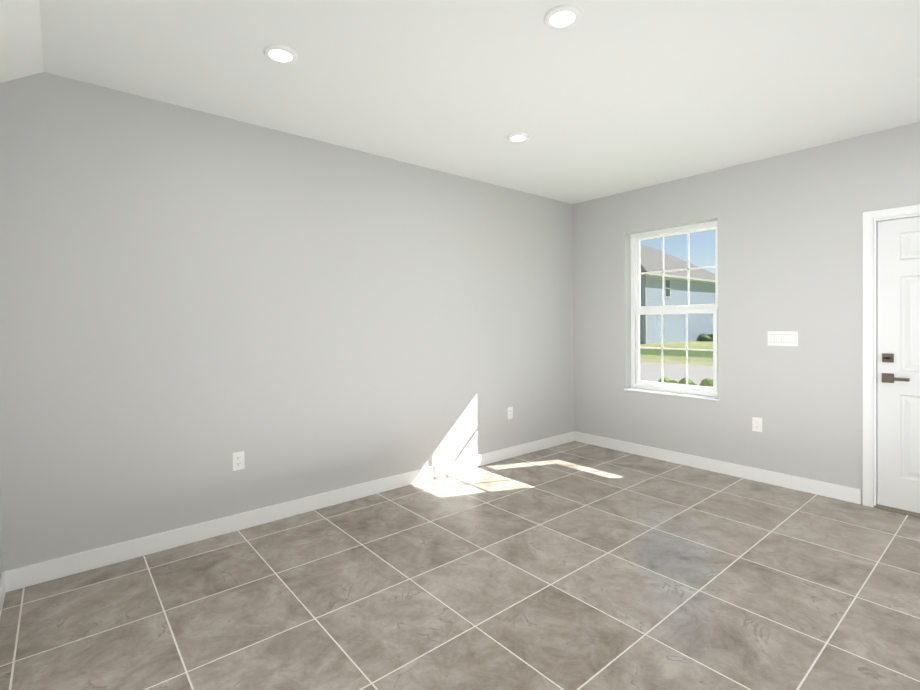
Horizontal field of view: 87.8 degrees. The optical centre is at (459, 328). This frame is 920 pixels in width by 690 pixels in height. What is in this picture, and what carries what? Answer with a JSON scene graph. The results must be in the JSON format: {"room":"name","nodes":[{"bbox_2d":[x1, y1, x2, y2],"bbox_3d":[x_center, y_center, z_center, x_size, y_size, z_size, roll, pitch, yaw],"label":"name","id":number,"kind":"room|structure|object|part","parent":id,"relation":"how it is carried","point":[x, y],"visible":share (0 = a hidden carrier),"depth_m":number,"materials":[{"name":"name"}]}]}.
{"room":"empty living room","nodes":[
{"label":"empty living room","id":0,"kind":"room"},
{"bbox_2d":[0,489,1,577],"bbox_3d":[-0.695,0.003,0.346,0.150,2.660,5.494,-1,1,-40],"label":"wall","id":1,"kind":"structure","parent":0,"point":[0,539],"depth_m":2.37,"materials":[{"name":"grey paint"}]},
{"bbox_2d":[0,571,5,617],"bbox_3d":[-0.623,1.278,0.410,0.014,0.108,5.194,-1,1,-40],"label":"baseboard","id":2,"kind":"structure","parent":1,"relation":"attached to","point":[2,586],"depth_m":2.30,"materials":[{"name":"white paint"}]},
{"bbox_2d":[0,0,43,82],"bbox_3d":[-0.583,-1.269,0.436,0.209,0.160,5.294,-1,1,-40],"label":"ceiling soffit","id":3,"kind":"structure","parent":0,"point":[21,53],"depth_m":2.14,"materials":[{"name":"white paint"}]},
{"bbox_2d":[0,72,573,571],"bbox_3d":[-0.599,-0.031,3.911,5.174,2.660,0.150,-1,1,-40],"label":"wall","id":4,"kind":"structure","parent":0,"point":[192,302],"depth_m":3.09,"materials":[{"name":"grey paint"}]},
{"bbox_2d":[232,451,244,470],"bbox_3d":[-1.438,0.863,3.107,0.072,0.116,0.010,-1,1,-40],"label":"outlet","id":5,"kind":"object","parent":4,"relation":"attached to","point":[237,460],"visible":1,"depth_m":3.10,"materials":[{"name":"white plastic"}]},
{"bbox_2d":[3,431,574,591],"bbox_3d":[-0.498,1.244,3.892,4.674,0.108,0.014,-1,1,-40],"label":"baseboard","id":6,"kind":"structure","parent":4,"relation":"attached to","point":[42,572],"depth_m":3.10,"materials":[{"name":"white paint"}]},
{"bbox_2d":[507,407,512,418],"bbox_3d":[0.494,0.838,4.724,0.072,0.116,0.010,-1,1,-40],"label":"outlet","id":7,"kind":"object","parent":4,"relation":"attached to","point":[509,412],"visible":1,"depth_m":4.72,"materials":[{"name":"white plastic"}]},
{"bbox_2d":[0,441,919,689],"bbox_3d":[1.127,1.364,1.874,5.174,0.120,5.794,-1,1,-40],"label":"floor","id":8,"kind":"structure","parent":0,"point":[574,565],"depth_m":2.33,"materials":[{"name":"beige tile"}]},
{"bbox_2d":[39,0,919,203],"bbox_3d":[1.105,-1.431,1.848,5.174,0.150,5.794,-1,1,-40],"label":"ceiling","id":9,"kind":"structure","parent":0,"point":[602,98],"depth_m":2.56,"materials":[{"name":"white paint"}]},
{"bbox_2d":[263,44,297,63],"bbox_3d":[-0.878,-1.338,2.343,0.158,0.014,0.158,-1,1,-40],"label":"recessed light","id":10,"kind":"object","parent":9,"relation":"in","point":[279,54],"visible":1,"depth_m":2.33,"materials":[{"name":"white plastic"}]},
{"bbox_2d":[507,133,528,142],"bbox_3d":[0.414,-1.358,3.417,0.158,0.014,0.158,-1,1,-40],"label":"recessed light","id":11,"kind":"object","parent":9,"relation":"in","point":[517,137],"visible":0.96,"depth_m":3.40,"materials":[{"name":"white plastic"}]},
{"bbox_2d":[544,4,580,29],"bbox_3d":[0.445,-1.346,2.077,0.158,0.014,0.158,-1,1,-40],"label":"recessed light","id":12,"kind":"object","parent":9,"relation":"in","point":[563,17],"visible":0.98,"depth_m":2.06,"materials":[{"name":"white plastic"}]},
{"bbox_2d":[573,122,919,503],"bbox_3d":[3.023,-0.056,3.458,0.200,2.660,5.494,-1,1,-40],"label":"wall","id":13,"kind":"structure","parent":0,"point":[790,240],"depth_m":3.92,"materials":[{"name":"grey paint"}]},
{"bbox_2d":[624,388,718,400],"bbox_3d":[2.019,0.629,4.587,0.121,0.016,0.922,-1,1,-40],"label":"window sill","id":14,"kind":"structure","parent":13,"relation":"attached to","point":[674,394],"depth_m":4.54,"materials":[{"name":"white paint"}]},
{"bbox_2d":[630,221,717,396],"bbox_3d":[2.084,-0.174,4.639,0.072,1.590,0.898,-1,1,-40],"label":"window","id":15,"kind":"structure","parent":13,"relation":"in","point":[701,291],"depth_m":4.63,"materials":[{"name":"white plastic"}]},
{"bbox_3d":[2.074,0.193,4.631,0.038,0.772,0.794,-1,1,-40],"label":"window sash","id":16,"kind":"part","parent":15,"relation":"part of","materials":[{"name":"white plastic"}]},
{"bbox_3d":[2.095,-0.552,4.647,0.025,0.751,0.794,-1,1,-40],"label":"window sash","id":17,"kind":"part","parent":15,"relation":"part of","materials":[{"name":"white plastic"}]},
{"bbox_2d":[575,431,860,503],"bbox_3d":[2.093,1.219,4.426,0.014,0.108,2.519,-1,1,-40],"label":"baseboard","id":18,"kind":"structure","parent":13,"relation":"attached to","point":[838,492],"depth_m":4.11,"materials":[{"name":"white paint"}]},
{"bbox_2d":[752,417,761,431],"bbox_3d":[2.468,0.801,3.973,0.010,0.116,0.072,-1,1,-40],"label":"outlet","id":19,"kind":"object","parent":13,"relation":"attached to","point":[756,424],"visible":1,"depth_m":3.97,"materials":[{"name":"white plastic"}]},
{"bbox_2d":[768,331,797,345],"bbox_3d":[2.581,0.084,3.824,0.011,0.116,0.200,-1,1,-40],"label":"switch plate","id":20,"kind":"object","parent":13,"relation":"attached to","point":[782,338],"visible":1,"depth_m":3.82,"materials":[{"name":"white plastic"}]},
{"bbox_2d":[863,204,919,506],"bbox_3d":[3.308,0.223,3.091,0.240,2.105,1.064,-1,1,-40],"label":"door frame","id":21,"kind":"structure","parent":13,"relation":"attached to","point":[869,217],"depth_m":3.40,"materials":[{"name":"white paint"}]},
{"bbox_3d":[3.011,0.351,3.310,0.062,0.066,0.151,-1,1,-40],"label":"door lever handle","id":22,"kind":"part","parent":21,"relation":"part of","materials":[{"name":"grey metal"}]},
{"bbox_2d":[874,504,919,516],"bbox_3d":[3.289,1.266,3.078,0.112,0.020,0.954,-1,1,-40],"label":"door threshold sill","id":23,"kind":"structure","parent":13,"relation":"attached to","point":[902,511],"depth_m":3.31,"materials":[{"name":"beige"}]},
{"bbox_2d":[877,216,919,512],"bbox_3d":[3.281,0.257,3.069,0.045,2.022,0.914,-1,1,-40],"label":"door","id":24,"kind":"structure","parent":13,"relation":"in","point":[898,337],"depth_m":3.32,"materials":[{"name":"white paint"}]},
{"bbox_2d":[882,353,893,362],"bbox_3d":[2.994,0.210,3.350,0.034,0.062,0.062,-1,1,-40],"label":"deadbolt","id":25,"kind":"object","parent":24,"relation":"attached to","point":[886,357],"depth_m":3.35,"materials":[{"name":"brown metal"}]}
]}

